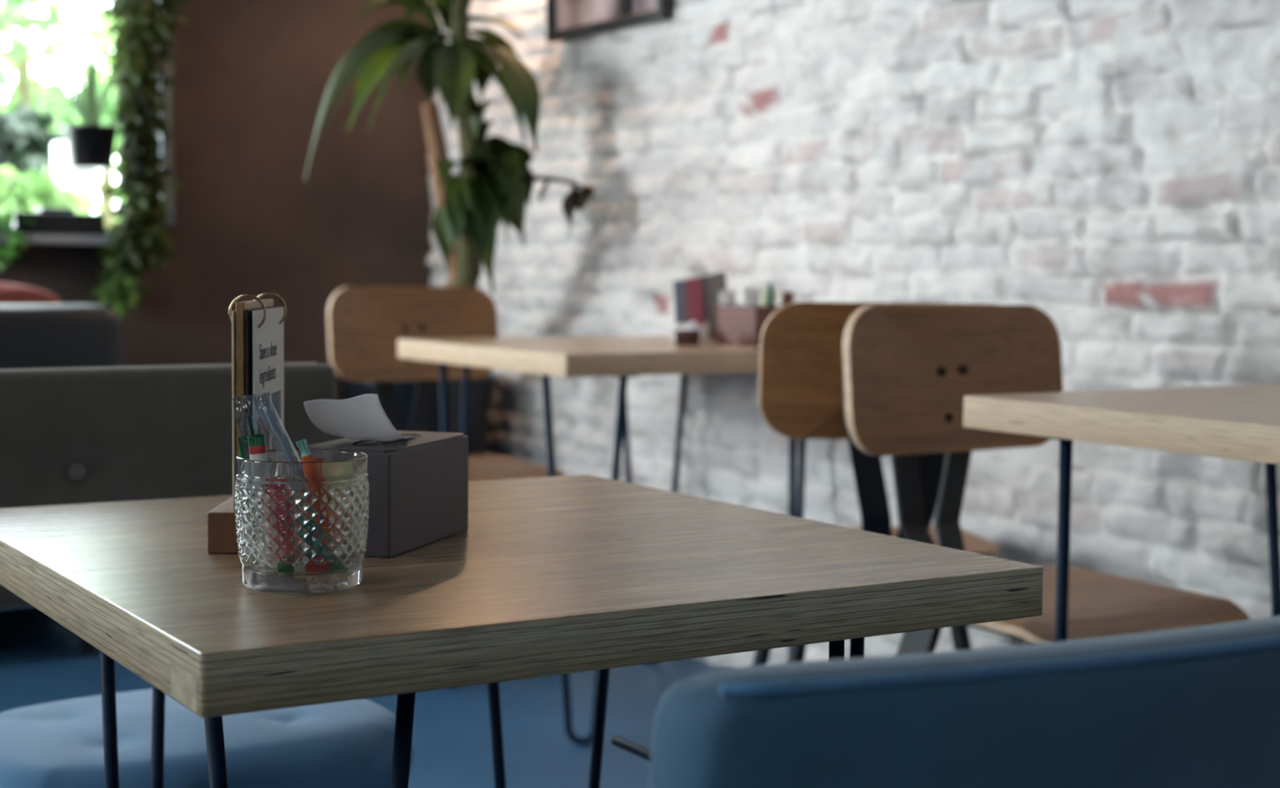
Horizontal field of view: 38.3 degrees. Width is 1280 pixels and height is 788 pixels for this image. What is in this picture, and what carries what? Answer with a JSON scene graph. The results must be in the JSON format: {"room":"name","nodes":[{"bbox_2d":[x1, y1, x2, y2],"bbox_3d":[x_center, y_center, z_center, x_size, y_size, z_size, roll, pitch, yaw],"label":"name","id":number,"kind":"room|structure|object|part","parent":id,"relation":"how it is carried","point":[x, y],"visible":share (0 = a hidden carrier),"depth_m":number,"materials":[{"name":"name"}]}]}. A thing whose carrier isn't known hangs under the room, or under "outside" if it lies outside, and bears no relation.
{"room":"restaurant","nodes":[
{"label":"restaurant","id":0,"kind":"room"},
{"bbox_2d":[0,0,433,438],"bbox_3d":[-2.470,-0.785,4.511,4.650,2.750,0.180,-2,5,-32],"label":"wall","id":1,"kind":"structure","parent":0,"point":[254,77],"depth_m":5.28,"materials":[{"name":"brown paint"}]},
{"bbox_2d":[0,233,131,245],"bbox_3d":[-1.977,-0.404,4.738,1.305,0.026,0.180,-2,5,-32],"label":"windowsill","id":2,"kind":"structure","parent":1,"relation":"attached to","point":[55,239],"depth_m":4.91,"materials":[{"name":"grey stone"}]},
{"bbox_2d":[0,208,34,270],"bbox_3d":[-1.693,-0.405,4.812,0.199,0.170,0.174,0,4,-2],"label":"plant","id":3,"kind":"object","parent":2,"relation":"on","point":[6,253],"visible":1,"depth_m":4.83,"materials":[{"name":"green plant"}]},
{"bbox_2d":[11,207,104,235],"bbox_3d":[-1.571,-0.464,4.958,0.234,0.072,0.105,-2,5,-32],"label":"trough","id":4,"kind":"object","parent":2,"relation":"on","point":[47,220],"visible":0.86,"depth_m":4.92,"materials":[{"name":"black plastic"}]},
{"bbox_3d":[-1.573,-0.493,4.957,0.090,0.014,0.080,-2,5,-32],"label":"handle","id":5,"kind":"part","parent":4,"relation":"part of","materials":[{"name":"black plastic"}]},
{"bbox_2d":[89,0,191,318],"bbox_3d":[-1.337,-1.041,4.981,0.303,1.679,0.207,-2,5,-32],"label":"vine","id":6,"kind":"object","parent":1,"relation":"hanging from","point":[139,111],"visible":0.99,"depth_m":4.97,"materials":[{"name":"green plant"}]},
{"bbox_2d":[158,0,173,225],"bbox_3d":[-1.307,-1.178,5.076,0.033,1.420,0.030,-2,5,-32],"label":"trim","id":7,"kind":"structure","parent":1,"relation":"attached to","point":[170,204],"depth_m":5.10,"materials":[{"name":"grey"}]},
{"bbox_2d":[0,608,728,787],"bbox_3d":[-0.602,0.867,1.561,4.650,0.100,7.400,-2,5,-32],"label":"floor","id":8,"kind":"structure","parent":0,"point":[42,661],"depth_m":3.87,"materials":[{"name":"blue concrete"}]},
{"bbox_2d":[0,303,124,655],"bbox_3d":[-2.229,0.210,4.110,1.985,0.825,0.720,-2,5,-32],"label":"sofa","id":9,"kind":"object","parent":8,"relation":"on","point":[33,335],"visible":0.22,"depth_m":4.23,"materials":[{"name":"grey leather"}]},
{"bbox_3d":[-1.607,0.516,4.847,0.036,0.125,0.036,-2,5,-32],"label":"leg","id":10,"kind":"part","parent":9,"relation":"part of","materials":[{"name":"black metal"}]},
{"bbox_2d":[0,282,62,304],"bbox_3d":[-1.954,-0.164,4.306,1.200,0.216,0.112,-2,5,-32],"label":"cushion","id":11,"kind":"object","parent":9,"relation":"on","point":[10,293],"visible":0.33,"depth_m":4.51,"materials":[{"name":"red fabric"}]},
{"bbox_3d":[-1.303,0.553,4.355,0.036,0.125,0.036,-2,5,-32],"label":"leg","id":12,"kind":"part","parent":9,"relation":"part of","materials":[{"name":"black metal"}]},
{"bbox_2d":[0,362,414,787],"bbox_3d":[-0.517,0.381,2.054,0.520,0.807,0.401,-2,5,-35],"label":"sofa","id":13,"kind":"object","parent":8,"relation":"on","point":[91,434],"visible":0.66,"depth_m":2.06,"materials":[{"name":"blue fabric"}]},
{"bbox_3d":[-0.589,0.100,2.143,0.520,0.260,0.112,-2,5,-35],"label":"backrest","id":14,"kind":"part","parent":13,"relation":"part of","materials":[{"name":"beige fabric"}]},
{"bbox_2d":[0,688,414,787],"bbox_3d":[-0.512,0.400,2.047,0.500,0.097,0.380,-2,5,-35],"label":"seat cushion","id":15,"kind":"object","parent":13,"relation":"on","point":[60,744],"depth_m":1.95,"materials":[{"name":"blue fabric"}]},
{"bbox_2d":[327,286,565,480],"bbox_3d":[-0.448,0.190,4.311,0.440,0.874,0.494,-2,5,-32],"label":"chair","id":16,"kind":"object","parent":8,"relation":"on","point":[365,324],"visible":0.49,"depth_m":4.43,"materials":[{"name":"brown wood"}]},
{"bbox_3d":[-0.547,-0.147,4.455,0.440,0.224,0.047,-2,5,-32],"label":"backrest","id":17,"kind":"part","parent":16,"relation":"part of","materials":[{"name":"brown wood"}]},
{"bbox_3d":[-0.431,0.189,4.283,0.420,0.042,0.430,-2,5,-32],"label":"seat","id":18,"kind":"part","parent":16,"relation":"part of","materials":[{"name":"brown wood"}]},
{"bbox_2d":[303,0,594,455],"bbox_3d":[-0.567,-0.330,4.751,0.668,1.848,0.991,-2,5,-32],"label":"dracaena","id":19,"kind":"object","parent":8,"relation":"on","point":[494,182],"visible":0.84,"depth_m":4.51,"materials":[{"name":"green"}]},
{"bbox_2d":[0,474,1043,787],"bbox_3d":[-0.168,0.469,1.646,0.701,0.690,0.741,-2,5,-32],"label":"cafe table","id":20,"kind":"object","parent":8,"relation":"on","point":[548,575],"visible":0.94,"depth_m":1.39,"materials":[{"name":"brown wood"}]},
{"bbox_3d":[-0.480,0.480,1.758,0.012,0.647,0.147,1,4,7],"label":"table leg","id":21,"kind":"part","parent":20,"relation":"part of","materials":[{"name":"black metal"}]},
{"bbox_2d":[207,292,286,553],"bbox_3d":[-0.328,0.020,1.582,0.056,0.212,0.155,0,4,-2],"label":"menu stand","id":22,"kind":"object","parent":20,"relation":"on","point":[257,325],"visible":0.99,"depth_m":1.51,"materials":[{"name":"brown wood"}]},
{"bbox_2d":[257,391,270,449],"bbox_3d":[-0.316,0.034,1.550,0.001,0.068,0.058,0,4,-2],"label":"straw","id":23,"kind":"object","parent":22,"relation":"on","point":[263,400],"depth_m":1.55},
{"bbox_2d":[271,435,280,449],"bbox_3d":[-0.318,0.049,1.615,0.001,0.026,0.048,0,4,-2],"label":"picture","id":24,"kind":"object","parent":22,"relation":"on","point":[274,438],"depth_m":1.61},
{"bbox_2d":[271,390,280,421],"bbox_3d":[-0.318,0.011,1.612,0.001,0.026,0.048,0,4,-2],"label":"picture","id":25,"kind":"object","parent":22,"relation":"on","point":[276,397],"depth_m":1.61},
{"bbox_2d":[234,448,369,594],"bbox_3d":[-0.250,0.093,1.365,0.098,0.097,0.098,-2,5,-32],"label":"glass tumbler","id":26,"kind":"object","parent":20,"relation":"on","point":[302,528],"visible":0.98,"depth_m":1.33,"materials":[{"name":"clear glass"}]},
{"bbox_2d":[237,435,250,459],"bbox_3d":[-0.284,0.079,1.363,0.025,0.098,0.005,-1,4,-24],"label":"sachet","id":27,"kind":"object","parent":26,"relation":"in","point":[242,441],"visible":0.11,"depth_m":1.36,"materials":[{"name":"green paper"}]},
{"bbox_2d":[244,407,254,435],"bbox_3d":[-0.278,0.064,1.357,0.043,0.129,0.008,-2,5,-30],"label":"straw","id":28,"kind":"object","parent":26,"relation":"in","point":[246,410],"visible":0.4,"depth_m":1.35,"materials":[{"name":"black plastic"}]},
{"bbox_2d":[247,433,266,461],"bbox_3d":[-0.274,0.079,1.346,0.023,0.101,0.007,-2,5,-29],"label":"sachet","id":29,"kind":"object","parent":26,"relation":"in","point":[256,444],"visible":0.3,"depth_m":1.34,"materials":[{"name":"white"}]},
{"bbox_2d":[257,405,302,462],"bbox_3d":[-0.250,0.063,1.362,0.071,0.130,0.007,-1,4,-17],"label":"straw","id":30,"kind":"object","parent":26,"relation":"in","point":[266,409],"visible":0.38,"depth_m":1.35,"materials":[{"name":"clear plastic"}]},
{"bbox_2d":[295,438,315,462],"bbox_3d":[-0.234,0.074,1.351,0.037,0.083,0.006,-1,4,-27],"label":"sachet","id":31,"kind":"object","parent":26,"relation":"in","point":[306,455],"visible":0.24,"depth_m":1.34,"materials":[{"name":"orange"}]},
{"bbox_2d":[314,457,323,461],"bbox_3d":[-0.246,0.087,1.388,0.011,0.078,0.016,1,4,7],"label":"sachet","id":32,"kind":"object","parent":26,"relation":"in","point":[315,459],"visible":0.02,"depth_m":1.39,"materials":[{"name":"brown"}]},
{"bbox_3d":[-0.235,0.514,1.305,0.161,0.647,0.012,2,4,13],"label":"table leg","id":33,"kind":"part","parent":20,"relation":"part of","materials":[{"name":"black metal"}]},
{"bbox_2d":[306,430,468,557],"bbox_3d":[-0.218,0.083,1.589,0.082,0.088,0.171,2,4,17],"label":"box","id":34,"kind":"object","parent":20,"relation":"on","point":[418,494],"visible":0.73,"depth_m":1.55,"materials":[{"name":"black"}]},
{"bbox_2d":[303,393,419,440],"bbox_3d":[-0.225,0.020,1.559,0.066,0.048,0.142,2,4,17],"label":"paper napkin","id":35,"kind":"object","parent":34,"relation":"in","point":[361,417],"visible":1,"depth_m":1.52,"materials":[{"name":"white paper"}]},
{"bbox_3d":[-0.217,0.041,1.586,0.082,0.002,0.171,2,4,17],"label":"lid","id":36,"kind":"part","parent":34,"relation":"part of","materials":[{"name":"grey cardboard"}]},
{"bbox_3d":[-0.101,0.468,1.992,0.161,0.647,0.012,2,4,13],"label":"table leg","id":37,"kind":"part","parent":20,"relation":"part of","materials":[{"name":"black metal"}]},
{"bbox_3d":[0.170,0.501,1.553,0.012,0.647,0.161,2,4,13],"label":"table leg","id":38,"kind":"part","parent":20,"relation":"part of","materials":[{"name":"black metal"}]},
{"bbox_2d":[397,335,805,744],"bbox_3d":[-0.041,0.276,3.935,0.700,0.766,0.755,-2,5,-32],"label":"cafe table","id":39,"kind":"object","parent":8,"relation":"on","point":[622,357],"visible":0.41,"depth_m":3.63,"materials":[{"name":"brown wood"}]},
{"bbox_3d":[-0.407,0.287,4.043,0.016,0.722,0.171,2,4,13],"label":"table leg","id":40,"kind":"part","parent":39,"relation":"part of","materials":[{"name":"blue paint"}]},
{"bbox_3d":[-0.110,0.323,3.563,0.171,0.722,0.016,2,4,13],"label":"table leg","id":41,"kind":"part","parent":39,"relation":"part of","materials":[{"name":"blue paint"}]},
{"bbox_3d":[-0.031,-0.035,3.520,0.044,0.004,0.044,-2,5,-32],"label":"mounting plate","id":42,"kind":"part","parent":39,"relation":"part of","materials":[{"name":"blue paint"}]},
{"bbox_3d":[0.028,0.273,4.310,0.171,0.722,0.016,2,4,13],"label":"table leg","id":43,"kind":"part","parent":39,"relation":"part of","materials":[{"name":"blue paint"}]},
{"bbox_2d":[675,329,700,346],"bbox_3d":[0.099,-0.117,3.845,0.054,0.032,0.054,-2,5,-32],"label":"tealight holder","id":44,"kind":"object","parent":39,"relation":"on","point":[682,337],"visible":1,"depth_m":3.82,"materials":[{"name":"clear glass"}]},
{"bbox_2d":[671,320,713,342],"bbox_3d":[0.112,-0.134,3.929,0.075,0.044,0.060,-2,5,-32],"label":"paper napkin","id":45,"kind":"object","parent":39,"relation":"on","point":[693,325],"visible":0.41,"depth_m":3.92,"materials":[{"name":"white paper"}]},
{"bbox_2d":[672,271,727,342],"bbox_3d":[0.136,-0.192,4.038,0.120,0.155,0.048,0,4,-14],"label":"leaflet","id":46,"kind":"object","parent":39,"relation":"on","point":[696,300],"visible":0.74,"depth_m":4.03,"materials":[{"name":"multicoloured paper"}]},
{"bbox_2d":[716,305,780,345],"bbox_3d":[0.244,-0.149,3.962,0.100,0.082,0.130,4,5,38],"label":"caddy","id":47,"kind":"object","parent":39,"relation":"on","point":[738,324],"visible":0.67,"depth_m":3.91,"materials":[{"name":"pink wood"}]},
{"bbox_2d":[719,289,736,306],"bbox_3d":[0.191,-0.170,3.957,0.043,0.108,0.010,0,4,-10],"label":"sachet","id":48,"kind":"object","parent":47,"relation":"in","point":[727,297],"visible":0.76,"depth_m":3.96,"materials":[{"name":"white paper"}]},
{"bbox_2d":[742,287,759,306],"bbox_3d":[0.236,-0.171,3.928,0.038,0.113,0.008,0,4,-9],"label":"sachet","id":49,"kind":"object","parent":47,"relation":"in","point":[751,295],"visible":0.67,"depth_m":3.93,"materials":[{"name":"white paper"}]},
{"bbox_2d":[761,288,777,306],"bbox_3d":[0.275,-0.173,3.985,0.043,0.112,0.008,0,4,-9],"label":"sachet","id":50,"kind":"object","parent":47,"relation":"in","point":[775,291],"visible":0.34,"depth_m":3.98,"materials":[{"name":"white paper"}]},
{"bbox_2d":[766,283,773,306],"bbox_3d":[0.276,-0.177,3.957,0.010,0.121,0.022,5,6,44],"label":"sachet","id":51,"kind":"object","parent":47,"relation":"in","point":[771,286],"visible":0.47,"depth_m":3.96,"materials":[{"name":"teal paper"}]},
{"bbox_2d":[780,291,794,306],"bbox_3d":[0.311,-0.167,3.951,0.041,0.106,0.006,0,4,-8],"label":"sachet","id":52,"kind":"object","parent":47,"relation":"in","point":[788,298],"visible":0.16,"depth_m":3.95,"materials":[{"name":"brown paper"}]},
{"bbox_3d":[0.324,0.309,3.830,0.016,0.722,0.171,2,4,13],"label":"table leg","id":53,"kind":"part","parent":39,"relation":"part of","materials":[{"name":"blue paint"}]},
{"bbox_2d":[751,302,999,665],"bbox_3d":[0.393,0.273,3.241,0.440,0.874,0.494,0,4,-6],"label":"chair","id":54,"kind":"object","parent":8,"relation":"on","point":[801,388],"visible":0.16,"depth_m":3.00,"materials":[{"name":"brown wood"}]},
{"bbox_3d":[0.225,0.488,3.384,0.153,0.422,0.051,4,5,43],"label":"leg","id":55,"kind":"part","parent":54,"relation":"part of","materials":[{"name":"black metal"}]},
{"bbox_3d":[0.255,0.509,3.089,0.050,0.422,0.162,3,5,32],"label":"leg","id":56,"kind":"part","parent":54,"relation":"part of","materials":[{"name":"black metal"}]},
{"bbox_3d":[0.416,-0.037,3.024,0.440,0.224,0.047,0,4,-6],"label":"backrest","id":57,"kind":"part","parent":54,"relation":"part of","materials":[{"name":"brown wood"}]},
{"bbox_3d":[0.390,0.268,3.273,0.420,0.042,0.430,0,4,-6],"label":"seat","id":58,"kind":"part","parent":54,"relation":"part of","materials":[{"name":"brown wood"}]},
{"bbox_3d":[0.557,0.510,3.119,0.050,0.422,0.162,-3,5,-43],"label":"leg","id":59,"kind":"part","parent":54,"relation":"part of","materials":[{"name":"black metal"}]},
{"bbox_2d":[648,615,1279,787],"bbox_3d":[0.240,0.482,1.186,0.700,0.740,0.521,-2,5,-32],"label":"sofa","id":60,"kind":"object","parent":8,"relation":"on","point":[1196,706],"visible":1,"depth_m":0.90,"materials":[{"name":"blue fabric"}]},
{"bbox_2d":[842,304,1249,654],"bbox_3d":[0.589,0.312,2.705,0.440,0.874,0.494,-2,5,-34],"label":"chair","id":61,"kind":"object","parent":8,"relation":"on","point":[908,371],"visible":0.63,"depth_m":2.81,"materials":[{"name":"brown wood"}]},
{"bbox_3d":[0.375,0.532,2.764,0.162,0.422,0.050,2,4,18],"label":"leg","id":62,"kind":"part","parent":61,"relation":"part of","materials":[{"name":"black metal"}]},
{"bbox_3d":[0.484,-0.024,2.845,0.440,0.224,0.047,-2,5,-34],"label":"backrest","id":63,"kind":"part","parent":61,"relation":"part of","materials":[{"name":"brown wood"}]},
{"bbox_3d":[0.540,0.551,2.517,0.051,0.422,0.153,1,4,7],"label":"leg","id":64,"kind":"part","parent":61,"relation":"part of","materials":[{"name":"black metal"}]},
{"bbox_3d":[0.607,0.311,2.678,0.420,0.042,0.430,-2,5,-34],"label":"seat","id":65,"kind":"part","parent":61,"relation":"part of","materials":[{"name":"brown wood"}]},
{"bbox_2d":[963,383,1279,641],"bbox_3d":[0.914,0.399,2.305,0.700,0.766,0.755,-2,5,-32],"label":"cafe table","id":66,"kind":"object","parent":8,"relation":"on","point":[1236,422],"visible":0.89,"depth_m":2.29,"materials":[{"name":"brown wood"}]},
{"bbox_3d":[0.535,0.054,2.312,0.044,0.004,0.044,-2,5,-32],"label":"mounting plate","id":67,"kind":"part","parent":66,"relation":"part of","materials":[{"name":"blue paint"}]},
{"bbox_3d":[0.549,0.409,2.413,0.016,0.722,0.171,2,4,13],"label":"table leg","id":68,"kind":"part","parent":66,"relation":"part of","materials":[{"name":"blue paint"}]},
{"bbox_3d":[0.983,0.396,2.680,0.171,0.722,0.016,2,4,13],"label":"table leg","id":69,"kind":"part","parent":66,"relation":"part of","materials":[{"name":"blue paint"}]},
{"bbox_2d":[338,372,493,455],"bbox_3d":[-0.618,0.256,5.097,0.424,0.630,0.424,-2,5,-32],"label":"pot","id":70,"kind":"object","parent":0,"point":[479,388],"depth_m":4.93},
{"bbox_2d":[426,0,1279,668],"bbox_3d":[1.344,-0.608,2.534,0.237,2.750,7.200,-2,5,-32],"label":"wall","id":71,"kind":"structure","parent":0,"point":[1109,169],"depth_m":3.61,"materials":[{"name":"white brick"}]},
{"bbox_2d":[546,0,671,43],"bbox_3d":[-0.085,-1.113,4.587,0.026,0.420,0.570,-2,5,-32],"label":"framed picture","id":72,"kind":"object","parent":71,"relation":"attached to","point":[566,20],"visible":1,"depth_m":4.63,"materials":[{"name":"black plastic"}]},
{"bbox_2d":[555,0,657,30],"bbox_3d":[-0.080,-1.113,4.590,0.010,0.368,0.518,-2,5,-32],"label":"print","id":73,"kind":"object","parent":72,"relation":"attached to","point":[570,15],"depth_m":4.62},
{"bbox_3d":[-0.657,-1.973,1.312,4.850,0.100,7.400,-2,5,-32],"label":"ceiling","id":74,"kind":"structure","parent":0,"visible":0},
{"bbox_2d":[52,0,128,168],"bbox_3d":[-1.438,-1.358,4.810,0.196,1.526,0.200,-2,5,-32],"label":"hanging pot","id":75,"kind":"object","parent":74,"relation":"hanging from","point":[91,144],"visible":1,"depth_m":4.81,"materials":[{"name":"black plastic"}]},
{"bbox_3d":[-1.445,-0.650,4.860,0.136,0.107,0.136,-2,5,-32],"label":"pot","id":76,"kind":"part","parent":75,"relation":"part of","materials":[{"name":"black plastic"}]},
{"bbox_3d":[-1.646,-2.231,5.246,1.100,0.050,0.350,-2,5,-32],"label":"trim","id":77,"kind":"structure","parent":74,"relation":"attached to","visible":0},
{"bbox_2d":[51,0,102,190],"bbox_3d":[-1.644,-1.404,5.363,0.144,1.616,0.144,-2,5,-32],"label":"hanging pot","id":78,"kind":"object","parent":77,"relation":"hanging from","point":[68,177],"visible":0.71,"depth_m":5.36,"materials":[{"name":"white ceramic"}]},
{"bbox_3d":[-1.651,-0.667,5.414,0.144,0.138,0.144,-2,5,-32],"label":"pot","id":79,"kind":"part","parent":78,"relation":"part of","materials":[{"name":"white ceramic"}]},
{"label":"outside","id":80,"kind":"structure","parent":0,"visible":0},
{"bbox_3d":[-5.573,0.268,9.752,16.000,0.100,11.800,-2,5,-32],"label":"ground","id":81,"kind":"structure","parent":80,"visible":0},
{"bbox_2d":[0,0,71,129],"bbox_3d":[-2.508,-0.882,7.467,0.390,2.579,0.574,-2,5,-32],"label":"tree","id":82,"kind":"object","parent":81,"relation":"on","point":[20,51],"visible":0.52,"depth_m":7.39,"materials":[{"name":"green plant"}]},
{"bbox_2d":[0,99,72,197],"bbox_3d":[-2.152,-0.269,6.425,0.666,1.508,0.454,4,6,44],"label":"shrub","id":83,"kind":"object","parent":81,"relation":"on","point":[26,140],"visible":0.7,"depth_m":6.21,"materials":[{"name":"green plant"}]},
{"bbox_2d":[0,164,97,224],"bbox_3d":[-1.976,-0.100,5.866,0.501,1.253,0.356,-2,5,-32],"label":"shrub","id":84,"kind":"object","parent":81,"relation":"on","point":[32,192],"visible":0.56,"depth_m":5.83,"materials":[{"name":"green plant"}]},
{"bbox_2d":[0,0,122,208],"bbox_3d":[-3.636,-1.687,12.649,1.536,3.445,1.630,-2,5,-32],"label":"tree","id":85,"kind":"object","parent":81,"relation":"on","point":[33,34],"visible":0.05,"depth_m":12.52,"materials":[{"name":"green plant"}]},
{"bbox_2d":[0,0,125,222],"bbox_3d":[-3.062,-1.157,9.507,2.066,2.834,1.646,-2,5,-32],"label":"tree","id":86,"kind":"object","parent":81,"relation":"on","point":[8,63],"visible":0.16,"depth_m":9.45,"materials":[{"name":"green plant"}]},
{"bbox_2d":[44,79,124,230],"bbox_3d":[-2.402,-0.529,8.239,0.517,1.771,0.583,-2,5,-32],"label":"shrub","id":87,"kind":"object","parent":81,"relation":"on","point":[107,179],"visible":0.23,"depth_m":8.20,"materials":[{"name":"green plant"}]}
]}

